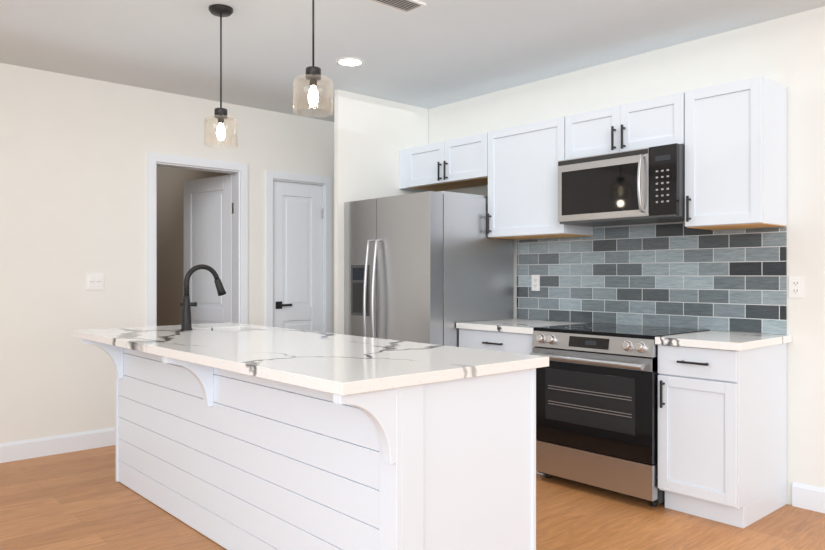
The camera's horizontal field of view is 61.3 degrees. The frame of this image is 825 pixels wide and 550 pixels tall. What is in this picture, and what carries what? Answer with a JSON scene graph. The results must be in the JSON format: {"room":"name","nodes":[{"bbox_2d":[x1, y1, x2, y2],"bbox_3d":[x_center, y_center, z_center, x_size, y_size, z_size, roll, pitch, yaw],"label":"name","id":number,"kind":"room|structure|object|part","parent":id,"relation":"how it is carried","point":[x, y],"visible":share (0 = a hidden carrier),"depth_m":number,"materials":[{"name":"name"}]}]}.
{"room":"kitchen","nodes":[
{"label":"kitchen","id":0,"kind":"room"},
{"bbox_2d":[0,63,331,442],"bbox_3d":[-3.141,-0.081,4.233,6.990,2.614,0.120,0,0,-42],"label":"wall","id":1,"kind":"structure","parent":0,"point":[74,150],"depth_m":4.92,"materials":[{"name":"paint"}]},
{"bbox_2d":[0,427,115,462],"bbox_3d":[-3.841,1.164,3.519,4.995,0.125,0.014,0,0,-42],"label":"baseboard","id":2,"kind":"structure","parent":1,"relation":"attached to","point":[52,445],"depth_m":4.76,"materials":[{"name":"white wood"}]},
{"bbox_2d":[332,90,427,334],"bbox_3d":[-0.230,-0.081,5.529,0.920,2.614,0.045,0,0,-42],"label":"wall","id":3,"kind":"structure","parent":0,"point":[369,133],"depth_m":5.39,"materials":[{"name":"paint"}]},
{"bbox_2d":[0,445,824,549],"bbox_3d":[-0.015,1.276,0.737,7.240,0.100,14.940,0,0,-42],"label":"floor","id":4,"kind":"structure","parent":0,"point":[81,500],"depth_m":3.48,"materials":[{"name":"brown wood"}]},
{"bbox_2d":[81,338,535,549],"bbox_3d":[-0.726,0.791,3.346,0.928,0.870,2.580,0,0,-42],"label":"kitchen island","id":5,"kind":"object","parent":4,"relation":"on","point":[234,436],"depth_m":2.62,"materials":[{"name":"white wood"}]},
{"bbox_2d":[73,322,548,397],"bbox_3d":[-0.712,0.337,3.359,0.990,0.038,2.630,0,0,-42],"label":"island countertop","id":6,"kind":"structure","parent":5,"relation":"on","point":[344,366],"depth_m":2.75,"materials":[{"name":"white stone"}]},
{"bbox_2d":[180,264,225,330],"bbox_3d":[-1.214,0.127,4.065,0.278,0.379,0.083,0,0,-42],"label":"faucet","id":7,"kind":"object","parent":6,"relation":"on","point":[186,304],"visible":1,"depth_m":3.99,"materials":[{"name":"black metal"}]},
{"bbox_2d":[344,191,512,346],"bbox_3d":[0.083,0.334,5.135,0.918,1.785,0.942,0,0,-42],"label":"refrigerator","id":8,"kind":"object","parent":4,"relation":"on","point":[430,267],"visible":0.62,"depth_m":4.79,"materials":[{"name":"silver metal"}]},
{"bbox_2d":[456,319,581,474],"bbox_3d":[0.744,0.773,4.648,0.652,0.906,0.651,0,0,-42],"label":"base cabinet","id":9,"kind":"object","parent":4,"relation":"on","point":[511,335],"visible":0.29,"depth_m":4.48,"materials":[{"name":"white wood"}]},
{"bbox_2d":[529,323,709,506],"bbox_3d":[1.194,0.771,4.081,0.704,0.911,0.789,0,0,-42],"label":"range","id":10,"kind":"object","parent":4,"relation":"on","point":[596,405],"visible":0.81,"depth_m":3.84,"materials":[{"name":"silver metal"}]},
{"bbox_2d":[655,330,791,527],"bbox_3d":[1.633,0.773,3.651,0.652,0.906,0.433,0,0,-42],"label":"base cabinet","id":11,"kind":"object","parent":4,"relation":"on","point":[722,426],"visible":1,"depth_m":3.48,"materials":[{"name":"white wood"}]},
{"bbox_2d":[0,0,824,121],"bbox_3d":[-0.015,-1.438,0.737,7.240,0.100,14.940,0,0,-42],"label":"ceiling","id":12,"kind":"structure","parent":0,"point":[433,54],"depth_m":4.12,"materials":[{"name":"paint"}]},
{"bbox_2d":[204,4,237,148],"bbox_3d":[-0.998,-1.030,3.626,0.172,0.714,0.172,0,0,-42],"label":"pendant light","id":13,"kind":"object","parent":12,"relation":"hanging from","point":[220,11],"visible":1,"depth_m":3.61,"materials":[{"name":"black"}]},
{"bbox_2d":[293,0,332,116],"bbox_3d":[-0.425,-1.042,2.985,0.172,0.692,0.172,0,0,-42],"label":"pendant light","id":14,"kind":"object","parent":12,"relation":"hanging from","point":[313,74],"visible":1,"depth_m":2.97,"materials":[{"name":"black"}]},
{"bbox_2d":[335,57,364,66],"bbox_3d":[-0.406,-1.384,4.531,0.196,0.006,0.196,0,0,-42],"label":"recessed light","id":15,"kind":"object","parent":12,"relation":"in","point":[349,62],"visible":1,"depth_m":4.53,"materials":[{"name":"white"}]},
{"bbox_2d":[367,0,425,13],"bbox_3d":[-0.084,-1.381,3.518,0.280,0.012,0.150,0,0,-42],"label":"ceiling vent","id":16,"kind":"object","parent":12,"relation":"in","point":[406,6],"visible":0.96,"depth_m":3.55,"materials":[{"name":"white metal"}]},
{"bbox_2d":[428,6,824,504],"bbox_3d":[3.246,-0.081,2.428,0.124,2.614,13.120,0,0,-42],"label":"wall","id":17,"kind":"structure","parent":0,"point":[789,51],"depth_m":3.73,"materials":[{"name":"paint"}]},
{"bbox_2d":[399,132,487,191],"bbox_3d":[0.316,-0.848,5.345,0.362,0.317,0.951,0,0,-42],"label":"upper cabinet","id":18,"kind":"object","parent":17,"relation":"attached to","point":[458,163],"depth_m":5.23,"materials":[{"name":"white wood"}]},
{"bbox_3d":[0.044,-0.850,5.679,0.322,0.313,0.091,0,0,-42],"label":"cabinet filler panel","id":19,"kind":"part","parent":18,"relation":"part of","materials":[{"name":"white wood"}]},
{"bbox_2d":[487,117,593,239],"bbox_3d":[0.852,-0.633,4.745,0.362,0.747,0.651,0,0,-42],"label":"upper cabinet","id":20,"kind":"object","parent":17,"relation":"attached to","point":[523,160],"visible":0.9,"depth_m":4.64,"materials":[{"name":"white wood"}]},
{"bbox_2d":[565,92,684,159],"bbox_3d":[1.333,-0.861,4.206,0.362,0.292,0.786,0,0,-42],"label":"upper cabinet","id":21,"kind":"object","parent":17,"relation":"attached to","point":[653,122],"visible":0.69,"depth_m":4.07,"materials":[{"name":"white wood"}]},
{"bbox_2d":[558,143,684,226],"bbox_3d":[1.298,-0.516,4.175,0.455,0.394,0.784,0,0,-42],"label":"microwave","id":22,"kind":"object","parent":21,"relation":"attached to","point":[639,186],"visible":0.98,"depth_m":4.02,"materials":[{"name":"silver metal"}]},
{"bbox_2d":[517,222,786,334],"bbox_3d":[1.385,0.057,4.416,0.010,0.740,1.851,0,0,-42],"label":"tile backsplash","id":23,"kind":"structure","parent":17,"relation":"attached to","point":[677,275],"depth_m":4.25,"materials":[{"name":"grey tile"}]},
{"bbox_2d":[532,275,539,290],"bbox_3d":[0.878,0.056,4.969,0.008,0.114,0.070,0,0,-42],"label":"outlet","id":24,"kind":"object","parent":23,"relation":"attached to","point":[535,282],"visible":1,"depth_m":4.96,"materials":[{"name":"white plastic"}]},
{"bbox_2d":[685,76,786,229],"bbox_3d":[1.733,-0.633,3.757,0.362,0.747,0.408,0,0,-42],"label":"upper cabinet","id":25,"kind":"object","parent":17,"relation":"attached to","point":[735,154],"visible":1,"depth_m":3.65,"materials":[{"name":"white wood"}]},
{"bbox_2d":[789,276,802,297],"bbox_3d":[2.034,0.064,3.692,0.008,0.114,0.070,0,0,-42],"label":"outlet","id":26,"kind":"object","parent":17,"relation":"attached to","point":[795,286],"visible":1,"depth_m":3.69,"materials":[{"name":"white plastic"}]},
{"bbox_2d":[792,482,824,512],"bbox_3d":[4.754,1.164,0.640,0.014,0.125,8.205,0,0,-42],"label":"baseboard","id":27,"kind":"structure","parent":17,"relation":"attached to","point":[808,497],"depth_m":3.64,"materials":[{"name":"white wood"}]},
{"bbox_3d":[0.846,-0.081,-0.317,7.120,2.614,12.220,0,0,-42],"label":"wall","id":28,"kind":"structure","parent":0,"visible":0},
{"bbox_2d":[86,274,103,289],"bbox_3d":[-2.252,0.049,4.940,0.116,0.114,0.009,0,0,-42],"label":"switch plate","id":29,"kind":"object","parent":28,"relation":"attached to","point":[94,281],"visible":1,"depth_m":4.94,"materials":[{"name":"white plastic"}]},
{"bbox_2d":[184,174,231,323],"bbox_3d":[-1.762,0.191,6.004,0.685,2.055,0.135,0,0,38],"label":"bedroom door","id":30,"kind":"structure","parent":28,"relation":"in","point":[208,221],"depth_m":5.97,"materials":[{"name":"white wood"}]},
{"bbox_2d":[273,180,321,331],"bbox_3d":[-1.017,0.206,6.107,0.511,2.025,0.135,0,0,-42],"label":"closet door","id":31,"kind":"structure","parent":28,"relation":"in","point":[297,256],"depth_m":6.10,"materials":[{"name":"white wood"}]}
]}

